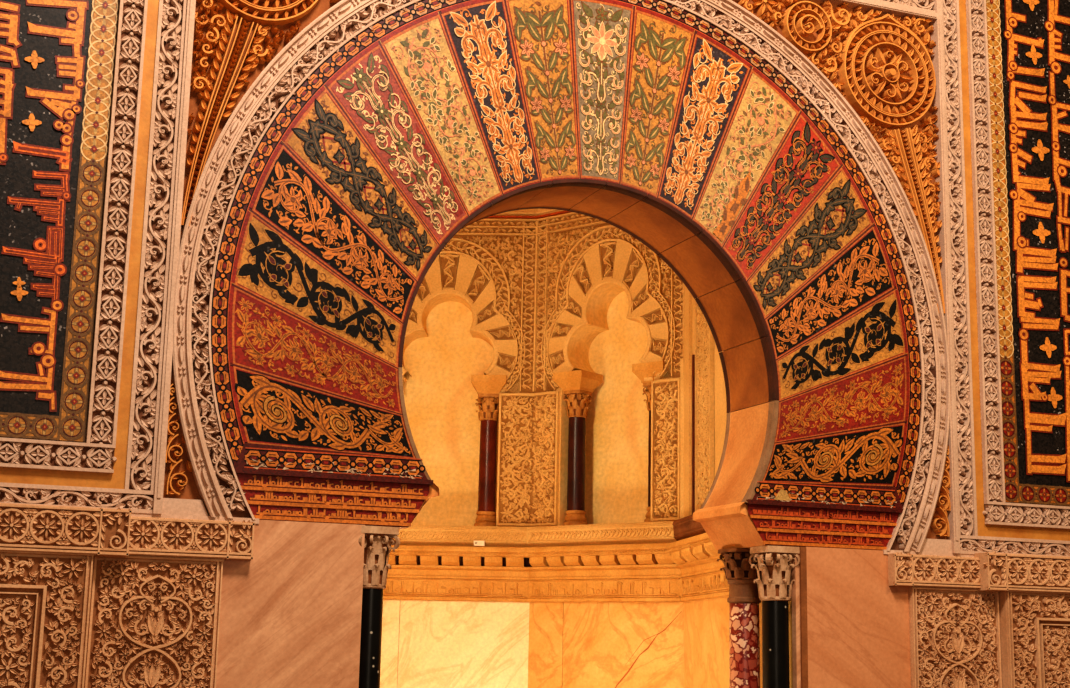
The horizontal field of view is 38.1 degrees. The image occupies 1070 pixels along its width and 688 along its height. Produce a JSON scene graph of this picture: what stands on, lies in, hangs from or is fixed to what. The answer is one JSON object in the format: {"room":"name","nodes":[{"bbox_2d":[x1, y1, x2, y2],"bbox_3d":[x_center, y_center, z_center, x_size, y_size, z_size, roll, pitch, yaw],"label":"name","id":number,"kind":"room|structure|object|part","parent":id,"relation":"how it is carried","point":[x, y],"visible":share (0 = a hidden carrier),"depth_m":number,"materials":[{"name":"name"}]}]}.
{"room":"mosque","nodes":[
{"label":"mosque","id":0,"kind":"room"},
{"bbox_2d":[0,5,1069,687],"bbox_3d":[0.269,-0.037,9.973,9.200,7.200,0.560,6,-12,-21],"label":"wall","id":1,"kind":"structure","parent":0,"point":[790,601],"depth_m":9.93,"materials":[{"name":"beige stone"}]},
{"bbox_2d":[0,550,93,687],"bbox_3d":[-3.006,2.079,7.822,1.350,2.088,0.165,6,-12,-21],"label":"carved panel","id":2,"kind":"object","parent":1,"relation":"attached to","point":[45,597],"visible":1,"depth_m":8.06,"materials":[{"name":"beige stone"}]},
{"bbox_2d":[0,503,133,556],"bbox_3d":[-2.889,0.948,8.072,1.544,0.256,0.186,6,-12,-21],"label":"block","id":3,"kind":"object","parent":1,"relation":"attached to","point":[23,527],"visible":1,"depth_m":8.15,"materials":[{"name":"beige stone"}]},
{"bbox_2d":[0,0,258,523],"bbox_3d":[-2.571,-1.213,8.680,2.296,4.319,0.099,6,-12,-21],"label":"stone surround","id":4,"kind":"object","parent":1,"relation":"attached to","point":[120,463],"visible":0.99,"depth_m":8.62,"materials":[{"name":"beige stone"}]},
{"bbox_2d":[0,0,118,441],"bbox_3d":[-3.000,-1.459,8.538,1.302,3.942,0.012,6,-12,-21],"label":"mosaic inscription","id":5,"kind":"object","parent":4,"relation":"attached to","point":[57,56],"visible":1,"depth_m":8.54,"materials":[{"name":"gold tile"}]},
{"bbox_2d":[84,555,223,687],"bbox_3d":[-2.066,2.178,8.228,0.695,2.088,0.088,6,-12,-21],"label":"carved panel","id":6,"kind":"object","parent":1,"relation":"attached to","point":[154,621],"visible":1,"depth_m":8.33,"materials":[{"name":"beige stone"}]},
{"bbox_2d":[162,371,207,515],"bbox_3d":[-1.928,0.552,8.616,0.271,0.808,0.062,6,-12,-21],"label":"wedge","id":7,"kind":"object","parent":1,"relation":"attached to","point":[181,496],"visible":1,"depth_m":8.57,"materials":[{"name":"gold metal"}]},
{"bbox_2d":[129,516,254,559],"bbox_3d":[-1.912,1.060,8.489,0.732,0.217,0.111,6,-12,-21],"label":"carved frieze","id":8,"kind":"object","parent":1,"relation":"attached to","point":[149,536],"visible":0.98,"depth_m":8.46},
{"bbox_2d":[180,0,340,238],"bbox_3d":[-0.889,-1.458,9.398,2.437,2.519,0.100,6,-12,-21],"label":"carved spandrel","id":9,"kind":"object","parent":1,"relation":"attached to","point":[234,41],"visible":1,"depth_m":9.08,"materials":[{"name":"gold metal"}]},
{"bbox_3d":[-1.800,-1.305,9.015,0.447,1.342,0.070,6,-12,-21],"label":"palm stem","id":10,"kind":"part","parent":9,"relation":"part of","materials":[{"name":"gold metal"}]},
{"bbox_2d":[216,520,364,687],"bbox_3d":[-1.381,2.140,8.548,0.805,2.312,0.055,6,-12,-21],"label":"marble slab","id":11,"kind":"object","parent":1,"relation":"attached to","point":[290,614],"visible":1,"depth_m":8.66,"materials":[{"name":"beige stone"}]},
{"bbox_2d":[171,0,950,551],"bbox_3d":[0.402,-0.693,9.793,5.231,3.809,0.094,6,-12,-21],"label":"carved archivolt","id":12,"kind":"object","parent":1,"relation":"attached to","point":[221,493],"visible":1,"depth_m":9.35,"materials":[{"name":"beige stone"}]},
{"bbox_2d":[211,0,921,549],"bbox_3d":[0.284,-0.537,10.056,4.807,3.594,0.672,6,-12,-21],"label":"arch","id":13,"kind":"object","parent":1,"relation":"attached to","point":[407,136],"visible":1,"depth_m":9.88,"materials":[{"name":"multicoloured tile"}]},
{"bbox_2d":[791,553,800,687],"bbox_3d":[1.648,2.436,9.734,0.030,2.310,0.050,6,-12,-21],"label":"trim","id":14,"kind":"structure","parent":1,"relation":"attached to","point":[795,573],"depth_m":9.85,"materials":[{"name":"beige stone"}]},
{"bbox_2d":[799,547,807,687],"bbox_3d":[1.686,2.438,9.736,0.043,2.310,0.059,6,-12,-21],"label":"trim","id":15,"kind":"structure","parent":1,"relation":"attached to","point":[803,563],"depth_m":9.84,"materials":[{"name":"beige stone"}]},
{"bbox_2d":[732,0,944,313],"bbox_3d":[1.720,-1.210,10.412,2.418,2.528,0.100,6,-12,-21],"label":"carved spandrel","id":16,"kind":"object","parent":1,"relation":"attached to","point":[880,63],"visible":1,"depth_m":10.79,"materials":[{"name":"gold metal"}]},
{"bbox_3d":[2.619,-0.877,10.731,0.447,1.342,0.070,6,-12,-21],"label":"palm stem","id":17,"kind":"part","parent":16,"relation":"part of","materials":[{"name":"gold metal"}]},
{"bbox_2d":[806,547,910,687],"bbox_3d":[2.066,2.474,9.886,0.777,2.312,0.055,6,-12,-21],"label":"marble slab","id":18,"kind":"object","parent":1,"relation":"attached to","point":[858,624],"visible":1,"depth_m":9.99,"materials":[{"name":"stone"}]},
{"bbox_2d":[817,0,936,22],"bbox_3d":[0.466,-2.644,10.186,5.279,0.205,0.097,6,-12,-21],"label":"surround","id":19,"kind":"object","parent":1,"relation":"attached to","point":[900,8],"visible":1,"depth_m":10.97,"materials":[{"name":"beige stone"}]},
{"bbox_2d":[888,552,980,588],"bbox_3d":[2.658,1.503,10.263,0.732,0.217,0.111,6,-12,-21],"label":"block","id":20,"kind":"object","parent":1,"relation":"attached to","point":[907,569],"visible":1,"depth_m":10.20,"materials":[{"name":"beige stone"}]},
{"bbox_2d":[921,446,951,552],"bbox_3d":[2.668,0.997,10.401,0.271,0.808,0.062,6,-12,-21],"label":"wedge","id":21,"kind":"object","parent":1,"relation":"attached to","point":[936,540],"visible":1,"depth_m":10.37,"materials":[{"name":"gold metal"}]},
{"bbox_2d":[909,586,1001,687],"bbox_3d":[2.757,2.644,10.100,0.695,2.088,0.088,6,-12,-21],"label":"carved panel","id":22,"kind":"object","parent":1,"relation":"attached to","point":[955,632],"visible":1,"depth_m":10.20,"materials":[{"name":"beige stone"}]},
{"bbox_2d":[883,0,1069,556],"bbox_3d":[3.386,-0.637,10.992,2.296,4.319,0.099,6,-12,-21],"label":"stone surround","id":23,"kind":"object","parent":1,"relation":"attached to","point":[980,519],"visible":0.99,"depth_m":10.74,"materials":[{"name":"beige stone"}]},
{"bbox_2d":[986,0,1069,505],"bbox_3d":[3.833,-0.798,11.190,1.302,3.942,0.012,6,-12,-21],"label":"mosaic inscription","id":24,"kind":"object","parent":23,"relation":"attached to","point":[1029,40],"visible":1,"depth_m":11.07,"materials":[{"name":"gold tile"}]},
{"bbox_2d":[974,551,1069,592],"bbox_3d":[3.662,1.582,10.615,1.544,0.256,0.186,6,-12,-21],"label":"block","id":25,"kind":"object","parent":1,"relation":"attached to","point":[998,571],"visible":1,"depth_m":10.38,"materials":[{"name":"beige stone"}]},
{"bbox_2d":[998,591,1069,687],"bbox_3d":[3.725,2.730,10.436,1.350,2.088,0.165,6,-12,-21],"label":"slab","id":26,"kind":"object","parent":1,"relation":"attached to","point":[1034,626],"visible":1,"depth_m":10.35,"materials":[{"name":"beige stone"}]},
{"bbox_2d":[692,296,726,477],"bbox_3d":[1.333,0.795,11.754,0.001,6.300,1.570,3,-11,-7],"label":"wall","id":27,"kind":"structure","parent":0,"point":[720,405],"depth_m":11.59,"materials":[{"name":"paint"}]},
{"bbox_2d":[680,285,691,518],"bbox_3d":[1.238,0.262,12.579,0.056,2.340,0.232,4,-12,-14],"label":"trim","id":28,"kind":"structure","parent":27,"relation":"attached to","point":[686,379],"depth_m":12.50,"materials":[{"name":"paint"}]},
{"bbox_2d":[672,514,705,540],"bbox_3d":[1.254,1.356,11.636,0.131,0.170,1.574,3,-11,-7],"label":"string course","id":29,"kind":"object","parent":27,"relation":"attached to","point":[686,527],"visible":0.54,"depth_m":11.91,"materials":[{"name":"brown stone"}]},
{"bbox_2d":[692,355,694,513],"bbox_3d":[1.252,0.716,12.190,0.030,1.280,0.060,3,-11,-7],"label":"trim","id":30,"kind":"structure","parent":27,"relation":"attached to","point":[693,356],"depth_m":12.17,"materials":[{"name":"stone"}]},
{"bbox_2d":[669,533,728,601],"bbox_3d":[1.233,1.670,11.572,0.161,0.469,1.574,3,-11,-7],"label":"crown molding","id":31,"kind":"structure","parent":27,"relation":"attached to","point":[702,577],"depth_m":11.58,"materials":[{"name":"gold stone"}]},
{"bbox_2d":[695,301,713,510],"bbox_3d":[1.311,0.144,12.011,0.032,2.335,0.490,3,-11,-7],"label":"carving","id":32,"kind":"object","parent":27,"relation":"attached to","point":[704,340],"visible":0.62,"depth_m":11.93,"materials":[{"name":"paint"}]},
{"bbox_2d":[693,596,728,687],"bbox_3d":[1.298,2.856,11.174,0.026,2.030,1.231,3,-11,-7],"label":"lining","id":33,"kind":"object","parent":27,"relation":"attached to","point":[710,616],"visible":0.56,"depth_m":11.36,"materials":[{"name":"stone"}]},
{"bbox_3d":[1.250,3.053,6.675,12.000,0.100,15.000,6,-12,-21],"label":"floor","id":34,"kind":"structure","parent":0,"visible":0},
{"bbox_2d":[358,525,399,687],"bbox_3d":[-0.963,2.202,8.808,0.265,2.308,0.265,6,-12,-21],"label":"column","id":35,"kind":"structure","parent":34,"relation":"on","point":[378,541],"depth_m":8.89,"materials":[{"name":"black stone"}]},
{"bbox_2d":[717,548,760,687],"bbox_3d":[1.363,2.496,10.059,0.344,2.308,0.344,6,-12,-21],"label":"column","id":36,"kind":"structure","parent":34,"relation":"on","point":[743,599],"depth_m":10.12,"materials":[{"name":"stone"}]},
{"bbox_2d":[749,545,799,687],"bbox_3d":[1.523,2.442,9.773,0.293,2.308,0.293,6,-12,-21],"label":"column","id":37,"kind":"structure","parent":34,"relation":"on","point":[774,564],"depth_m":9.85,"materials":[{"name":"black stone"}]},
{"bbox_3d":[-0.752,1.145,13.744,1.827,6.300,1.026,6,-12,-21],"label":"wall","id":38,"kind":"structure","parent":0,"visible":0},
{"bbox_2d":[380,600,399,687],"bbox_3d":[-1.404,3.185,13.117,0.455,2.030,0.022,1,-11,2],"label":"lining","id":39,"kind":"object","parent":38,"relation":"attached to","point":[390,615],"visible":0.44,"depth_m":13.22,"materials":[{"name":"beige stone"}]},
{"bbox_2d":[383,545,529,601],"bbox_3d":[-0.826,1.962,13.265,1.577,0.469,0.160,1,-11,2],"label":"crown molding","id":40,"kind":"structure","parent":38,"relation":"attached to","point":[423,572],"depth_m":13.26,"materials":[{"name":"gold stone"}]},
{"bbox_2d":[474,541,484,545],"bbox_3d":[-0.477,1.704,13.250,0.094,0.044,0.012,1,-11,2],"label":"label card","id":41,"kind":"object","parent":40,"relation":"on","point":[476,543],"visible":1,"depth_m":13.24,"materials":[{"name":"white paper"}]},
{"bbox_2d":[393,525,527,546],"bbox_3d":[-0.819,1.651,13.342,1.577,0.170,0.131,1,-11,2],"label":"string course","id":42,"kind":"object","parent":38,"relation":"attached to","point":[441,535],"visible":0.7,"depth_m":13.29,"materials":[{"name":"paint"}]},
{"bbox_2d":[471,375,506,525],"bbox_3d":[-0.413,0.951,13.623,0.310,1.327,0.310,1,-11,2],"label":"column","id":43,"kind":"structure","parent":42,"relation":"on","point":[488,388],"depth_m":13.58,"materials":[{"name":"stone"}]},
{"bbox_2d":[397,600,528,687],"bbox_3d":[-0.618,3.194,13.084,1.112,2.030,0.022,1,-11,2],"label":"marble panel","id":44,"kind":"object","parent":38,"relation":"attached to","point":[443,644],"visible":1,"depth_m":13.20,"materials":[{"name":"beige stone"}]},
{"bbox_2d":[402,209,537,526],"bbox_3d":[-0.765,-0.151,13.891,1.588,3.700,0.330,1,-11,2],"label":"arch","id":45,"kind":"object","parent":38,"relation":"attached to","point":[472,312],"visible":0.49,"depth_m":13.85,"materials":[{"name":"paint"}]},
{"bbox_2d":[496,391,559,526],"bbox_3d":[-0.048,0.996,13.452,0.572,1.167,0.120,-3,-12,19],"label":"carving","id":46,"kind":"object","parent":38,"relation":"attached to","point":[528,424],"visible":1,"depth_m":13.45,"materials":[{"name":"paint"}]},
{"bbox_3d":[0.725,1.073,13.225,1.176,6.300,1.732,6,-12,-21],"label":"wall","id":47,"kind":"structure","parent":0,"visible":0},
{"bbox_2d":[528,602,563,687],"bbox_3d":[0.080,3.182,12.949,0.365,2.030,0.022,-8,-14,38],"label":"lining","id":48,"kind":"object","parent":47,"relation":"attached to","point":[545,653],"visible":1,"depth_m":13.06,"materials":[{"name":"stone"}]},
{"bbox_2d":[527,521,676,546],"bbox_3d":[0.551,1.580,12.842,1.577,0.170,0.131,-8,-14,38],"label":"string course","id":49,"kind":"object","parent":47,"relation":"attached to","point":[660,531],"visible":1,"depth_m":12.78,"materials":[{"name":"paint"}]},
{"bbox_2d":[525,542,681,601],"bbox_3d":[0.535,1.892,12.768,1.577,0.469,0.160,-8,-14,38],"label":"crown molding","id":50,"kind":"structure","parent":47,"relation":"attached to","point":[576,573],"depth_m":12.74,"materials":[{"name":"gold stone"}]},
{"bbox_2d":[533,209,683,526],"bbox_3d":[0.712,-0.229,13.346,1.588,3.700,0.330,-8,-14,38],"label":"arch","id":51,"kind":"object","parent":47,"relation":"attached to","point":[625,309],"visible":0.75,"depth_m":13.40,"materials":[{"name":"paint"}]},
{"bbox_2d":[553,370,602,524],"bbox_3d":[0.359,0.911,13.341,0.310,1.327,0.310,-8,-14,38],"label":"column","id":52,"kind":"structure","parent":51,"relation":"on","point":[577,386],"depth_m":13.30,"materials":[{"name":"stone"}]},
{"bbox_2d":[632,361,665,521],"bbox_3d":[1.016,0.829,12.856,0.310,1.327,0.310,-8,-14,38],"label":"column","id":53,"kind":"structure","parent":51,"relation":"on","point":[641,370],"depth_m":12.85,"materials":[{"name":"stone"}]},
{"bbox_2d":[562,602,683,687],"bbox_3d":[0.699,3.100,12.470,1.201,2.030,0.021,-8,-14,38],"label":"marble panel","id":54,"kind":"object","parent":47,"relation":"attached to","point":[606,644],"visible":1,"depth_m":12.58,"materials":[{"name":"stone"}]},
{"bbox_2d":[651,378,679,521],"bbox_3d":[1.070,0.859,12.642,0.290,1.167,0.032,-8,-14,38],"label":"carving","id":55,"kind":"object","parent":47,"relation":"attached to","point":[665,394],"visible":1,"depth_m":12.64,"materials":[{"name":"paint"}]}
]}

